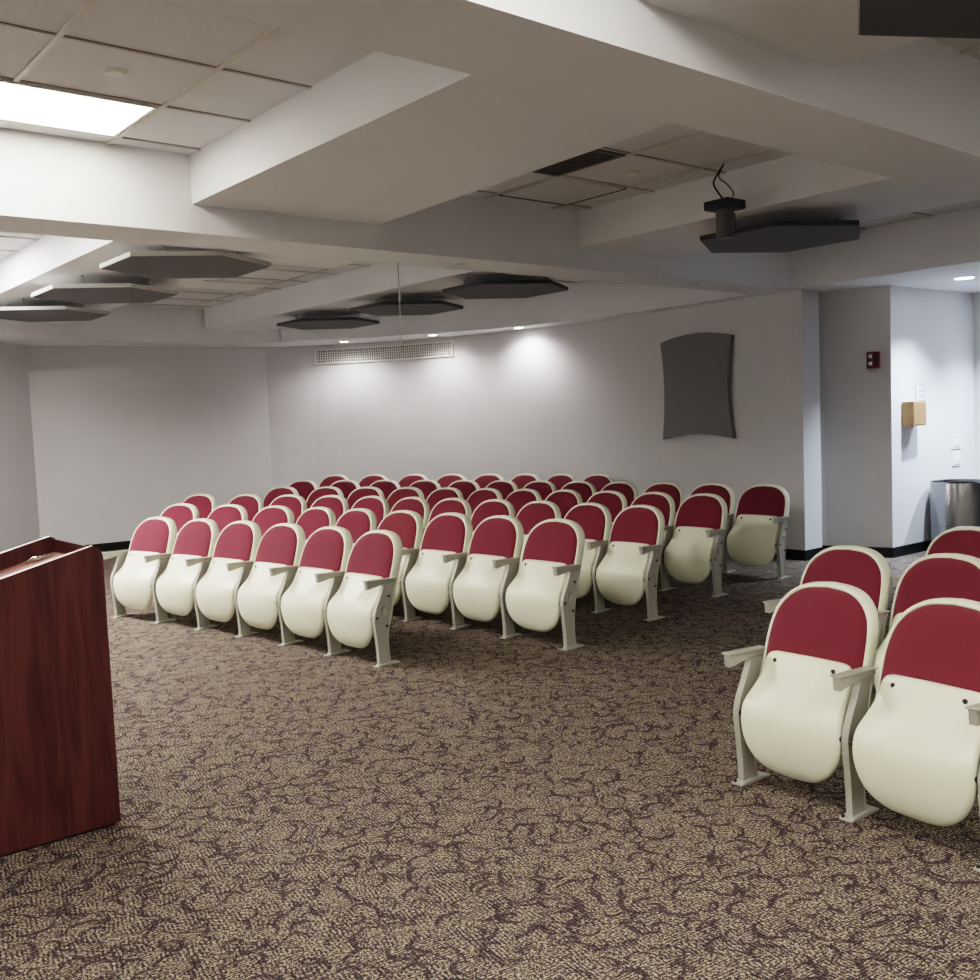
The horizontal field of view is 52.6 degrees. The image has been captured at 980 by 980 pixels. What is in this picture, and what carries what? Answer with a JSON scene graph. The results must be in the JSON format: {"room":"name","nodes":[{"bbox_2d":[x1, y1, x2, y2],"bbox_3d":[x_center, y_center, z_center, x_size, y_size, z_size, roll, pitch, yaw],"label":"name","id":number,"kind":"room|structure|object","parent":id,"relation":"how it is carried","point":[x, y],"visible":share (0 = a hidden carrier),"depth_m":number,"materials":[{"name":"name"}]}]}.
{"room":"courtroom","nodes":[
{"label":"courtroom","id":0,"kind":"room"},
{"bbox_2d":[0,342,39,552],"bbox_3d":[-6.519,-0.057,7.112,0.100,2.800,11.922,-2,4,5],"label":"wall","id":1,"kind":"structure","parent":0,"point":[19,516],"depth_m":12.62,"materials":[{"name":"paint"}]},
{"bbox_2d":[26,346,272,544],"bbox_3d":[-4.661,-0.626,13.956,3.242,2.800,0.100,-5,5,-33],"label":"wall","id":2,"kind":"structure","parent":0,"point":[123,435],"depth_m":13.74,"materials":[{"name":"white paint"}]},
{"bbox_2d":[0,128,791,293],"bbox_3d":[-2.270,-1.749,5.851,13.450,0.460,0.460,-6,5,-40],"label":"beam","id":3,"kind":"structure","parent":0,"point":[51,185],"depth_m":6.51,"materials":[{"name":"paint"}]},
{"bbox_2d":[0,548,979,979],"bbox_3d":[-0.568,1.212,6.159,16.600,0.060,18.700,-6,5,-40],"label":"floor","id":4,"kind":"structure","parent":0,"point":[478,804],"depth_m":3.87,"materials":[{"name":"carpet"}]},
{"bbox_2d":[0,536,120,856],"bbox_3d":[-1.954,0.808,4.071,0.593,1.155,0.590,-6,5,-40],"label":"lectern","id":5,"kind":"object","parent":4,"relation":"on","point":[59,774],"visible":1,"depth_m":3.90,"materials":[{"name":"brown wood"}]},
{"bbox_2d":[102,516,176,623],"bbox_3d":[-2.957,0.672,8.536,0.639,0.860,0.426,1,5,35],"label":"chair","id":6,"kind":"object","parent":4,"relation":"on","point":[136,571],"visible":0.84,"depth_m":8.45,"materials":[{"name":"beige plastic"}]},
{"bbox_2d":[129,519,168,553],"bbox_3d":[-2.931,0.468,8.570,0.500,0.420,0.172,1,5,35],"label":"backrest cushion","id":7,"kind":"object","parent":6,"relation":"on","point":[151,536],"depth_m":8.54,"materials":[{"name":"red fabric"}]},
{"bbox_2d":[160,503,198,534],"bbox_3d":[-3.204,0.576,10.003,0.649,0.860,0.426,0,5,32],"label":"chair","id":8,"kind":"object","parent":4,"relation":"on","point":[181,513],"visible":0.06,"depth_m":10.01,"materials":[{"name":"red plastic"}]},
{"bbox_2d":[155,518,218,630],"bbox_3d":[-2.472,0.678,8.184,0.555,0.859,0.425,1,5,37],"label":"chair","id":9,"kind":"object","parent":4,"relation":"on","point":[190,560],"visible":0.84,"depth_m":8.09,"materials":[{"name":"beige plastic"}]},
{"bbox_2d":[173,521,210,556],"bbox_3d":[-2.460,0.474,8.228,0.466,0.420,0.172,1,5,37],"label":"backrest cushion","id":10,"kind":"object","parent":9,"relation":"on","point":[193,539],"depth_m":8.20,"materials":[{"name":"red fabric"}]},
{"bbox_2d":[182,494,216,518],"bbox_3d":[-3.409,0.484,11.384,0.649,0.860,0.426,0,5,29],"label":"chair","id":11,"kind":"object","parent":4,"relation":"on","point":[205,504],"visible":0.08,"depth_m":11.37,"materials":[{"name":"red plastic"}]},
{"bbox_2d":[207,504,247,534],"bbox_3d":[-2.601,0.580,9.616,0.604,0.858,0.424,1,5,34],"label":"chair","id":12,"kind":"object","parent":4,"relation":"on","point":[223,515],"visible":0.1,"depth_m":9.64,"materials":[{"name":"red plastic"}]},
{"bbox_2d":[195,520,261,637],"bbox_3d":[-2.046,0.686,7.851,0.555,0.859,0.425,1,5,39],"label":"chair","id":13,"kind":"object","parent":4,"relation":"on","point":[236,546],"visible":0.83,"depth_m":7.75,"materials":[{"name":"beige plastic"}]},
{"bbox_2d":[213,523,252,560],"bbox_3d":[-2.033,0.481,7.894,0.466,0.420,0.172,1,5,39],"label":"backrest cushion","id":14,"kind":"object","parent":13,"relation":"on","point":[234,542],"depth_m":7.86,"materials":[{"name":"red fabric"}]},
{"bbox_2d":[228,494,263,520],"bbox_3d":[-2.770,0.486,11.017,0.604,0.856,0.424,0,5,31],"label":"chair","id":15,"kind":"object","parent":4,"relation":"on","point":[252,503],"visible":0.1,"depth_m":11.02,"materials":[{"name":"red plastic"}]},
{"bbox_2d":[237,523,305,645],"bbox_3d":[-1.632,0.695,7.504,0.555,0.859,0.425,1,5,41],"label":"chair","id":16,"kind":"object","parent":4,"relation":"on","point":[274,569],"visible":0.82,"depth_m":7.41,"materials":[{"name":"beige plastic"}]},
{"bbox_2d":[255,526,296,565],"bbox_3d":[-1.617,0.490,7.546,0.466,0.420,0.172,1,5,41],"label":"backrest cushion","id":17,"kind":"object","parent":16,"relation":"on","point":[277,546],"depth_m":7.51,"materials":[{"name":"red fabric"}]},
{"bbox_2d":[252,505,293,537],"bbox_3d":[-2.077,0.586,9.249,0.592,0.858,0.424,1,5,36],"label":"chair","id":18,"kind":"object","parent":4,"relation":"on","point":[267,517],"visible":0.19,"depth_m":9.28,"materials":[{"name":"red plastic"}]},
{"bbox_2d":[269,494,306,523],"bbox_3d":[-2.228,0.489,10.678,0.604,0.858,0.424,0,5,33],"label":"chair","id":19,"kind":"object","parent":4,"relation":"on","point":[297,504],"visible":0.15,"depth_m":10.68,"materials":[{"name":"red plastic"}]},
{"bbox_2d":[296,507,335,542],"bbox_3d":[-1.617,0.593,8.904,0.534,0.859,0.425,1,5,38],"label":"chair","id":20,"kind":"object","parent":4,"relation":"on","point":[312,519],"visible":0.11,"depth_m":8.93,"materials":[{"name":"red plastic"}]},
{"bbox_2d":[297,509,328,539],"bbox_3d":[-1.604,0.388,8.947,0.448,0.420,0.172,1,5,38],"label":"backrest cushion","id":21,"kind":"object","parent":20,"relation":"on","point":[310,520],"depth_m":8.93,"materials":[{"name":"red fabric"}]},
{"bbox_2d":[280,526,352,655],"bbox_3d":[-1.226,0.705,7.139,0.558,0.858,0.424,2,6,43],"label":"chair","id":22,"kind":"object","parent":4,"relation":"on","point":[319,576],"visible":0.83,"depth_m":7.04,"materials":[{"name":"beige plastic"}]},
{"bbox_2d":[299,529,343,570],"bbox_3d":[-1.209,0.501,7.181,0.468,0.420,0.172,2,6,43],"label":"backrest cushion","id":23,"kind":"object","parent":22,"relation":"on","point":[323,550],"depth_m":7.15,"materials":[{"name":"red fabric"}]},
{"bbox_2d":[310,495,348,522],"bbox_3d":[-1.723,0.493,10.337,0.587,0.858,0.424,1,5,35],"label":"chair","id":24,"kind":"object","parent":4,"relation":"on","point":[338,504],"visible":0.17,"depth_m":10.34,"materials":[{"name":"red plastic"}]},
{"bbox_2d":[335,508,376,544],"bbox_3d":[-1.213,0.600,8.578,0.534,0.859,0.425,1,5,40],"label":"chair","id":25,"kind":"object","parent":4,"relation":"on","point":[358,521],"visible":0.16,"depth_m":8.58,"materials":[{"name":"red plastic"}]},
{"bbox_2d":[326,530,402,667],"bbox_3d":[-0.834,0.717,6.763,0.558,0.858,0.424,2,6,45],"label":"chair","id":26,"kind":"object","parent":4,"relation":"on","point":[363,604],"visible":1,"depth_m":6.65,"materials":[{"name":"beige plastic"}]},
{"bbox_2d":[346,533,393,577],"bbox_3d":[-0.815,0.512,6.804,0.468,0.420,0.172,2,6,45],"label":"backrest cushion","id":27,"kind":"object","parent":26,"relation":"on","point":[372,555],"depth_m":6.77,"materials":[{"name":"red fabric"}]},
{"bbox_2d":[351,496,388,528],"bbox_3d":[-1.260,0.499,10.003,0.561,0.859,0.425,1,5,37],"label":"chair","id":28,"kind":"object","parent":4,"relation":"on","point":[379,505],"visible":0.09,"depth_m":10.00,"materials":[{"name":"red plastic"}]},
{"bbox_2d":[377,510,423,621],"bbox_3d":[-0.794,0.610,8.220,0.565,0.858,0.424,1,6,41],"label":"chair","id":29,"kind":"object","parent":4,"relation":"on","point":[409,525],"visible":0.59,"depth_m":8.11,"materials":[{"name":"beige plastic"}]},
{"bbox_2d":[378,513,416,548],"bbox_3d":[-0.778,0.405,8.263,0.474,0.420,0.172,1,6,41],"label":"backrest cushion","id":30,"kind":"object","parent":29,"relation":"on","point":[404,525],"depth_m":8.20,"materials":[{"name":"red fabric"}]},
{"bbox_2d":[387,487,423,512],"bbox_3d":[-0.993,0.405,11.158,0.581,0.858,0.424,1,5,35],"label":"chair","id":31,"kind":"object","parent":4,"relation":"on","point":[396,495],"visible":0.1,"depth_m":11.24,"materials":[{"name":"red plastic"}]},
{"bbox_2d":[390,496,429,533],"bbox_3d":[-0.828,0.506,9.671,0.544,0.859,0.425,1,5,38],"label":"chair","id":32,"kind":"object","parent":4,"relation":"on","point":[419,505],"visible":0.14,"depth_m":9.67,"materials":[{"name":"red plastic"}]},
{"bbox_2d":[391,499,423,519],"bbox_3d":[-0.815,0.302,9.714,0.457,0.420,0.172,1,5,38],"label":"backrest cushion","id":33,"kind":"object","parent":32,"relation":"on","point":[416,505],"depth_m":9.70,"materials":[{"name":"red fabric"}]},
{"bbox_2d":[404,512,472,629],"bbox_3d":[-0.382,0.621,7.844,0.558,0.858,0.424,2,6,43],"label":"chair","id":34,"kind":"object","parent":4,"relation":"on","point":[446,539],"visible":0.84,"depth_m":7.75,"materials":[{"name":"beige plastic"}]},
{"bbox_2d":[420,515,464,552],"bbox_3d":[-0.364,0.416,7.886,0.469,0.420,0.172,2,6,43],"label":"backrest cushion","id":35,"kind":"object","parent":34,"relation":"on","point":[444,533],"depth_m":7.86,"materials":[{"name":"red fabric"}]},
{"bbox_2d":[426,487,463,512],"bbox_3d":[-0.537,0.411,10.825,0.567,0.858,0.424,1,5,37],"label":"chair","id":36,"kind":"object","parent":4,"relation":"on","point":[439,494],"visible":0.07,"depth_m":10.90,"materials":[{"name":"fabric"}]},
{"bbox_2d":[427,498,470,524],"bbox_3d":[-0.417,0.514,9.336,0.544,0.859,0.425,1,5,40],"label":"chair","id":37,"kind":"object","parent":4,"relation":"on","point":[458,505],"visible":0.12,"depth_m":9.38,"materials":[{"name":"fabric"}]},
{"bbox_2d":[467,488,502,516],"bbox_3d":[-0.102,0.418,10.489,0.525,0.859,0.425,1,5,39],"label":"chair","id":38,"kind":"object","parent":4,"relation":"on","point":[478,496],"visible":0.12,"depth_m":10.55,"materials":[{"name":"fabric"}]},
{"bbox_2d":[452,515,523,638],"bbox_3d":[0.008,0.633,7.465,0.424,0.858,0.558,-6,6,-45],"label":"chair","id":39,"kind":"object","parent":4,"relation":"on","point":[495,547],"visible":0.89,"depth_m":7.37,"materials":[{"name":"beige plastic"}]},
{"bbox_2d":[468,518,515,557],"bbox_3d":[0.027,0.428,7.506,0.172,0.420,0.469,-6,6,-45],"label":"backrest cushion","id":40,"kind":"object","parent":39,"relation":"on","point":[493,537],"depth_m":7.48,"materials":[{"name":"red fabric"}]},
{"bbox_2d":[471,499,514,534],"bbox_3d":[-0.017,0.523,8.989,0.544,0.859,0.425,1,6,42],"label":"chair","id":41,"kind":"object","parent":4,"relation":"on","point":[492,507],"visible":0.11,"depth_m":9.05,"materials":[{"name":"fabric"}]},
{"bbox_2d":[505,488,541,517],"bbox_3d":[0.292,0.426,10.165,0.525,0.859,0.425,1,5,40],"label":"chair","id":42,"kind":"object","parent":4,"relation":"on","point":[518,498],"visible":0.12,"depth_m":10.20,"materials":[{"name":"fabric"}]},
{"bbox_2d":[516,500,560,570],"bbox_3d":[0.374,0.534,8.632,0.544,0.859,0.425,2,6,43],"label":"chair","id":43,"kind":"object","parent":4,"relation":"on","point":[533,513],"visible":0.13,"depth_m":8.66,"materials":[{"name":"fabric"}]},
{"bbox_2d":[517,503,554,533],"bbox_3d":[0.392,0.329,8.673,0.457,0.420,0.172,2,6,43],"label":"backrest cushion","id":44,"kind":"object","parent":43,"relation":"on","point":[531,514],"depth_m":8.67,"materials":[{"name":"red fabric"}]},
{"bbox_2d":[504,519,584,650],"bbox_3d":[0.413,0.647,7.044,0.425,0.859,0.599,-6,6,-43],"label":"chair","id":45,"kind":"object","parent":4,"relation":"on","point":[544,588],"visible":1,"depth_m":6.94,"materials":[{"name":"beige plastic"}]},
{"bbox_2d":[522,522,576,564],"bbox_3d":[0.433,0.443,7.085,0.172,0.420,0.503,-6,6,-43],"label":"backrest cushion","id":46,"kind":"object","parent":45,"relation":"on","point":[548,543],"depth_m":7.05,"materials":[{"name":"red fabric"}]},
{"bbox_2d":[545,489,582,518],"bbox_3d":[0.678,0.435,9.832,0.525,0.859,0.425,1,6,42],"label":"chair","id":47,"kind":"object","parent":4,"relation":"on","point":[565,499],"visible":0.13,"depth_m":9.84,"materials":[{"name":"fabric"}]},
{"bbox_2d":[564,502,611,612],"bbox_3d":[0.763,0.546,8.253,0.548,0.858,0.424,2,6,45],"label":"chair","id":48,"kind":"object","parent":4,"relation":"on","point":[595,519],"visible":0.62,"depth_m":8.12,"materials":[{"name":"beige plastic"}]},
{"bbox_2d":[565,505,604,540],"bbox_3d":[0.783,0.342,8.294,0.460,0.420,0.172,2,6,45],"label":"backrest cushion","id":49,"kind":"object","parent":48,"relation":"on","point":[591,518],"depth_m":8.23,"materials":[{"name":"red fabric"}]},
{"bbox_2d":[586,490,627,527],"bbox_3d":[1.066,0.445,9.479,0.539,0.859,0.425,2,6,43],"label":"chair","id":50,"kind":"object","parent":4,"relation":"on","point":[615,501],"visible":0.1,"depth_m":9.46,"materials":[{"name":"fabric"}]},
{"bbox_2d":[587,493,621,521],"bbox_3d":[1.084,0.241,9.520,0.452,0.420,0.172,2,6,43],"label":"backrest cushion","id":51,"kind":"object","parent":50,"relation":"on","point":[613,501],"depth_m":9.47,"materials":[{"name":"red fabric"}]},
{"bbox_2d":[601,481,638,506],"bbox_3d":[1.347,0.346,10.697,0.558,0.858,0.424,1,6,41],"label":"chair","id":52,"kind":"object","parent":4,"relation":"on","point":[629,490],"visible":0.12,"depth_m":10.69,"materials":[{"name":"fabric"}]},
{"bbox_2d":[595,505,664,620],"bbox_3d":[1.134,0.559,7.871,0.424,0.858,0.548,-6,6,-43],"label":"chair","id":53,"kind":"object","parent":4,"relation":"on","point":[629,567],"visible":1,"depth_m":7.78,"materials":[{"name":"beige plastic"}]},
{"bbox_2d":[609,507,657,544],"bbox_3d":[1.156,0.354,7.911,0.172,0.420,0.460,-6,6,-43],"label":"backrest cushion","id":54,"kind":"object","parent":53,"relation":"on","point":[633,525],"depth_m":7.89,"materials":[{"name":"red fabric"}]},
{"bbox_2d":[631,492,675,590],"bbox_3d":[1.449,0.457,9.111,0.546,0.859,0.425,2,6,45],"label":"chair","id":55,"kind":"object","parent":4,"relation":"on","point":[664,502],"visible":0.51,"depth_m":9.00,"materials":[{"name":"beige plastic"}]},
{"bbox_2d":[632,494,669,525],"bbox_3d":[1.468,0.252,9.151,0.458,0.420,0.172,2,6,45],"label":"backrest cushion","id":56,"kind":"object","parent":55,"relation":"on","point":[660,501],"depth_m":9.10,"materials":[{"name":"red fabric"}]},
{"bbox_2d":[643,482,684,536],"bbox_3d":[1.763,0.357,10.321,0.577,0.858,0.424,2,6,43],"label":"chair","id":57,"kind":"object","parent":4,"relation":"on","point":[674,490],"visible":0.09,"depth_m":10.30,"materials":[{"name":"fabric"}]},
{"bbox_2d":[645,484,679,517],"bbox_3d":[1.780,0.152,10.363,0.484,0.420,0.172,2,6,43],"label":"backrest cushion","id":58,"kind":"object","parent":57,"relation":"on","point":[673,490],"depth_m":10.31,"materials":[{"name":"red fabric"}]},
{"bbox_2d":[662,493,727,597],"bbox_3d":[1.828,0.470,8.725,0.424,0.858,0.556,-6,6,-44],"label":"chair","id":59,"kind":"object","parent":4,"relation":"on","point":[695,548],"visible":1,"depth_m":8.64,"materials":[{"name":"beige plastic"}]},
{"bbox_2d":[675,496,721,528],"bbox_3d":[1.849,0.265,8.765,0.172,0.420,0.467,-6,6,-44],"label":"backrest cushion","id":60,"kind":"object","parent":59,"relation":"on","point":[695,512],"depth_m":8.74,"materials":[{"name":"red fabric"}]},
{"bbox_2d":[689,483,735,573],"bbox_3d":[2.179,0.369,9.923,0.591,0.859,0.425,2,6,44],"label":"chair","id":61,"kind":"object","parent":4,"relation":"on","point":[724,491],"visible":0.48,"depth_m":9.80,"materials":[{"name":"beige plastic"}]},
{"bbox_2d":[690,485,729,513],"bbox_3d":[2.197,0.165,9.965,0.496,0.420,0.172,2,6,44],"label":"backrest cushion","id":62,"kind":"object","parent":61,"relation":"on","point":[723,491],"depth_m":9.92,"materials":[{"name":"red fabric"}]},
{"bbox_2d":[725,484,791,579],"bbox_3d":[2.591,0.383,9.507,0.425,0.859,0.602,-6,6,-44],"label":"chair","id":63,"kind":"object","parent":4,"relation":"on","point":[759,531],"visible":1,"depth_m":9.42,"materials":[{"name":"beige plastic"}]},
{"bbox_2d":[736,486,784,527],"bbox_3d":[2.611,0.178,9.548,0.172,0.420,0.506,-6,6,-44],"label":"backrest cushion","id":64,"kind":"object","parent":63,"relation":"on","point":[762,503],"depth_m":9.52,"materials":[{"name":"red fabric"}]},
{"bbox_2d":[762,289,821,549],"bbox_3d":[3.183,-0.683,10.471,0.320,2.800,0.480,-6,5,-40],"label":"wall pier","id":65,"kind":"object","parent":4,"relation":"on","point":[791,362],"visible":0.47,"depth_m":10.32,"materials":[{"name":"paint"}]},
{"bbox_2d":[721,581,878,822],"bbox_3d":[1.318,0.826,4.087,0.426,0.860,0.574,-5,5,-37],"label":"chair","id":66,"kind":"object","parent":4,"relation":"on","point":[799,703],"visible":0.88,"depth_m":4.01,"materials":[{"name":"beige plastic"}]},
{"bbox_2d":[765,587,866,687],"bbox_3d":[1.357,0.622,4.108,0.172,0.420,0.449,-5,5,-37],"label":"backrest cushion","id":67,"kind":"object","parent":66,"relation":"on","point":[825,628],"depth_m":4.08,"materials":[{"name":"red fabric"}]},
{"bbox_2d":[762,545,890,706],"bbox_3d":[1.786,0.731,5.143,0.426,0.860,0.589,-5,5,-37],"label":"chair","id":68,"kind":"object","parent":4,"relation":"on","point":[866,569],"visible":0.18,"depth_m":5.11,"materials":[{"name":"fabric"}]},
{"bbox_2d":[802,550,880,609],"bbox_3d":[1.825,0.527,5.164,0.172,0.420,0.461,-5,5,-37],"label":"backrest cushion","id":69,"kind":"object","parent":68,"relation":"on","point":[861,569],"depth_m":5.13,"materials":[{"name":"red fabric"}]},
{"bbox_2d":[849,598,979,871],"bbox_3d":[1.642,0.847,3.620,0.425,0.859,0.554,-5,5,-33],"label":"chair","id":70,"kind":"object","parent":4,"relation":"on","point":[916,748],"visible":1,"depth_m":3.58,"materials":[{"name":"beige plastic"}]},
{"bbox_2d":[880,604,979,692],"bbox_3d":[1.672,0.642,3.655,0.172,0.420,0.466,-5,5,-33],"label":"backrest cushion","id":71,"kind":"object","parent":70,"relation":"on","point":[932,647],"depth_m":3.66,"materials":[{"name":"red fabric"}]},
{"bbox_2d":[873,553,979,688],"bbox_3d":[2.136,0.747,4.722,0.425,0.859,0.549,-5,5,-35],"label":"chair","id":72,"kind":"object","parent":4,"relation":"on","point":[938,575],"visible":0.18,"depth_m":4.79,"materials":[{"name":"fabric"}]},
{"bbox_2d":[892,558,979,620],"bbox_3d":[2.165,0.543,4.757,0.172,0.420,0.461,-5,5,-35],"label":"backrest cushion","id":73,"kind":"object","parent":72,"relation":"on","point":[924,579],"depth_m":4.78,"materials":[{"name":"red fabric"}]},
{"bbox_2d":[891,526,979,586],"bbox_3d":[2.703,0.653,5.725,0.426,0.860,0.595,-5,5,-35],"label":"chair","id":74,"kind":"object","parent":4,"relation":"on","point":[965,540],"visible":0.12,"depth_m":5.80,"materials":[{"name":"fabric"}]},
{"bbox_2d":[928,530,979,558],"bbox_3d":[2.743,0.449,5.745,0.172,0.420,0.466,-5,5,-35],"label":"backrest cushion","id":75,"kind":"object","parent":74,"relation":"on","point":[966,542],"depth_m":5.79,"materials":[{"name":"red fabric"}]},
{"bbox_2d":[930,479,979,542],"bbox_3d":[4.957,0.279,10.415,0.628,0.750,0.628,-6,5,-40],"label":"bin","id":76,"kind":"object","parent":4,"relation":"on","point":[954,503],"visible":0.68,"depth_m":10.19,"materials":[{"name":"silver"}]},
{"bbox_2d":[0,0,979,308],"bbox_3d":[-0.697,-2.067,5.921,16.600,0.060,18.700,-6,5,-40],"label":"ceiling","id":77,"kind":"structure","parent":0,"point":[207,74],"depth_m":4.69,"materials":[{"name":"tile"}]},
{"bbox_2d":[0,79,157,136],"bbox_3d":[-2.393,-1.891,4.801,1.365,0.016,0.605,-6,5,-40],"label":"recessed light","id":78,"kind":"object","parent":77,"relation":"in","point":[19,102],"visible":1,"depth_m":5.00,"materials":[{"name":"white plastic"}]},
{"bbox_2d":[0,235,281,323],"bbox_3d":[-3.730,-2.027,9.304,1.340,0.290,6.725,-6,5,-40],"label":"trim","id":79,"kind":"structure","parent":77,"relation":"attached to","point":[49,260],"depth_m":8.48,"materials":[{"name":"paint"}]},
{"bbox_2d":[0,298,109,321],"bbox_3d":[-4.543,-1.845,10.147,1.082,0.130,1.250,-6,5,-40],"label":"cloud","id":80,"kind":"object","parent":79,"relation":"hanging from","point":[20,313],"visible":0.91,"depth_m":10.03,"materials":[{"name":"grey fabric"}]},
{"bbox_2d":[31,275,177,303],"bbox_3d":[-3.432,-1.795,8.848,1.082,0.130,1.250,-6,5,-40],"label":"cloud","id":81,"kind":"object","parent":79,"relation":"hanging from","point":[100,293],"visible":1,"depth_m":8.70,"materials":[{"name":"grey fabric"}]},
{"bbox_2d":[99,248,270,278],"bbox_3d":[-2.291,-1.741,7.484,1.082,0.130,1.250,-6,5,-40],"label":"cloud","id":82,"kind":"object","parent":79,"relation":"hanging from","point":[164,264],"visible":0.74,"depth_m":7.35,"materials":[{"name":"grey fabric"}]},
{"bbox_2d":[181,280,271,291],"bbox_3d":[-3.234,-2.323,11.229,1.360,0.016,0.630,-6,5,-40],"label":"recessed light","id":83,"kind":"object","parent":77,"relation":"in","point":[205,284],"visible":0.59,"depth_m":11.37,"materials":[{"name":"white plastic"}]},
{"bbox_2d":[267,255,358,268],"bbox_3d":[-1.997,-2.265,9.749,1.360,0.016,0.610,-6,5,-40],"label":"recessed light","id":84,"kind":"object","parent":77,"relation":"in","point":[284,260],"visible":0.34,"depth_m":9.95,"materials":[{"name":"white plastic"}]},
{"bbox_2d":[189,51,671,224],"bbox_3d":[-0.300,-1.865,5.195,1.330,0.290,3.065,-6,5,-40],"label":"beam","id":85,"kind":"structure","parent":77,"relation":"attached to","point":[384,137],"depth_m":4.96,"materials":[{"name":"paint"}]},
{"bbox_2d":[498,177,625,205],"bbox_3d":[0.526,-2.185,7.269,0.692,0.013,0.625,-6,5,-40],"label":"ceiling tile","id":86,"kind":"structure","parent":77,"relation":"attached to","point":[560,190],"depth_m":7.24,"materials":[{"name":"grey"}]},
{"bbox_2d":[170,0,979,198],"bbox_3d":[-0.009,-1.642,3.146,13.450,0.460,0.465,-6,5,-40],"label":"beam","id":87,"kind":"structure","parent":77,"relation":"attached to","point":[910,112],"depth_m":3.62,"materials":[{"name":"paint"}]},
{"bbox_2d":[533,149,624,176],"bbox_3d":[0.405,-2.113,6.332,0.670,0.014,0.620,-6,5,-40],"label":"ceiling vent","id":88,"kind":"object","parent":77,"relation":"in","point":[598,156],"visible":0.36,"depth_m":6.45,"materials":[{"name":"grey metal"}]},
{"bbox_2d":[704,164,745,238],"bbox_3d":[1.579,-1.946,6.681,0.200,0.492,0.200,-6,5,-40],"label":"ceiling projector","id":89,"kind":"object","parent":77,"relation":"hanging from","point":[724,208],"visible":1,"depth_m":6.64,"materials":[{"name":"black metal"}]},
{"bbox_2d":[578,154,978,257],"bbox_3d":[2.144,-2.108,7.229,1.170,0.290,3.065,-6,5,-40],"label":"ceiling beam","id":90,"kind":"structure","parent":77,"relation":"attached to","point":[670,222],"depth_m":6.96,"materials":[{"name":"paint"}]},
{"bbox_2d":[700,211,858,252],"bbox_3d":[2.134,-1.901,7.290,1.082,0.130,1.250,-6,5,-40],"label":"cloud","id":91,"kind":"object","parent":90,"relation":"hanging from","point":[772,236],"visible":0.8,"depth_m":7.16,"materials":[{"name":"grey fabric"}]},
{"bbox_2d":[641,0,924,67],"bbox_3d":[2.918,-1.704,1.222,1.172,0.290,6.235,-6,5,-40],"label":"trim","id":92,"kind":"structure","parent":77,"relation":"attached to","point":[823,32],"depth_m":3.52,"materials":[{"name":"paint"}]},
{"bbox_2d":[857,0,979,38],"bbox_3d":[1.621,-1.558,2.820,1.082,0.130,1.250,-6,5,-40],"label":"ceiling panel","id":93,"kind":"object","parent":92,"relation":"hanging from","point":[908,18],"visible":1,"depth_m":3.17,"materials":[{"name":"grey fabric"}]},
{"bbox_2d":[265,296,765,525],"bbox_3d":[0.160,-0.762,13.200,7.624,2.800,1.214,1,5,34],"label":"wall","id":94,"kind":"structure","parent":0,"point":[580,400],"depth_m":13.49,"materials":[{"name":"white paint"}]},
{"bbox_2d":[314,340,453,364],"bbox_3d":[-1.548,-2.007,14.529,2.208,0.225,0.171,-1,4,18],"label":"air vent","id":95,"kind":"object","parent":94,"relation":"in","point":[439,348],"visible":1,"depth_m":14.60,"materials":[{"name":"white metal"}]},
{"bbox_2d":[204,263,564,330],"bbox_3d":[-1.289,-2.270,11.335,1.170,0.290,6.725,-6,5,-40],"label":"beam","id":96,"kind":"structure","parent":94,"relation":"attached to","point":[333,295],"depth_m":11.03,"materials":[{"name":"paint"}]},
{"bbox_2d":[277,311,378,329],"bbox_3d":[-1.990,-2.095,12.207,1.082,0.130,1.250,-6,5,-40],"label":"cloud","id":97,"kind":"object","parent":96,"relation":"hanging from","point":[328,322],"visible":0.94,"depth_m":12.04,"materials":[{"name":"grey fabric"}]},
{"bbox_2d":[350,294,462,315],"bbox_3d":[-0.913,-2.044,10.919,1.082,0.130,1.250,-6,5,-40],"label":"cloud","id":98,"kind":"object","parent":96,"relation":"hanging from","point":[384,308],"visible":0.96,"depth_m":10.76,"materials":[{"name":"grey fabric"}]},
{"bbox_2d":[442,273,567,298],"bbox_3d":[0.151,-1.994,9.646,1.082,0.130,1.250,-6,5,-40],"label":"cloud","id":99,"kind":"object","parent":96,"relation":"hanging from","point":[485,289],"visible":0.88,"depth_m":9.49,"materials":[{"name":"grey fabric"}]},
{"bbox_2d":[0,207,979,346],"bbox_3d":[1.375,-2.082,8.463,18.799,0.460,13.942,-3,4,-7],"label":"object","id":100,"kind":"structure","parent":94,"relation":"attached to","point":[924,252],"depth_m":12.05,"materials":[{"name":"paint"}]},
{"bbox_2d":[660,333,735,438],"bbox_3d":[2.369,-1.183,11.326,0.079,1.194,1.059,-5,5,-36],"label":"acoustic panel","id":101,"kind":"object","parent":94,"relation":"attached to","point":[697,367],"visible":1,"depth_m":11.26,"materials":[{"name":"grey fabric"}]},
{"bbox_2d":[818,285,891,547],"bbox_3d":[3.702,-0.699,10.399,0.958,2.800,0.294,-1,4,15],"label":"wall","id":102,"kind":"structure","parent":0,"point":[853,323],"depth_m":10.32,"materials":[{"name":"paint"}]},
{"bbox_2d":[891,285,974,546],"bbox_3d":[4.753,-0.763,10.711,1.741,2.800,0.100,-5,5,-38],"label":"wall","id":103,"kind":"structure","parent":0,"point":[933,330],"depth_m":10.58,"materials":[{"name":"paint"}]},
{"bbox_2d":[889,285,893,547],"bbox_3d":[4.098,-0.738,10.132,0.014,2.675,0.014,-6,5,-40],"label":"trim","id":104,"kind":"structure","parent":103,"relation":"attached to","point":[890,330],"depth_m":10.13,"materials":[{"name":"white paint"}]},
{"bbox_2d":[902,401,925,425],"bbox_3d":[4.396,-0.792,10.279,0.260,0.250,0.134,-6,5,-40],"label":"wall box","id":105,"kind":"object","parent":103,"relation":"attached to","point":[913,412],"visible":1,"depth_m":10.21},
{"bbox_2d":[974,293,979,478],"bbox_3d":[8.428,-0.693,7.742,0.100,2.800,9.110,-6,5,-40],"label":"wall","id":106,"kind":"structure","parent":0,"point":[976,295],"depth_m":11.15,"materials":[{"name":"paint"}]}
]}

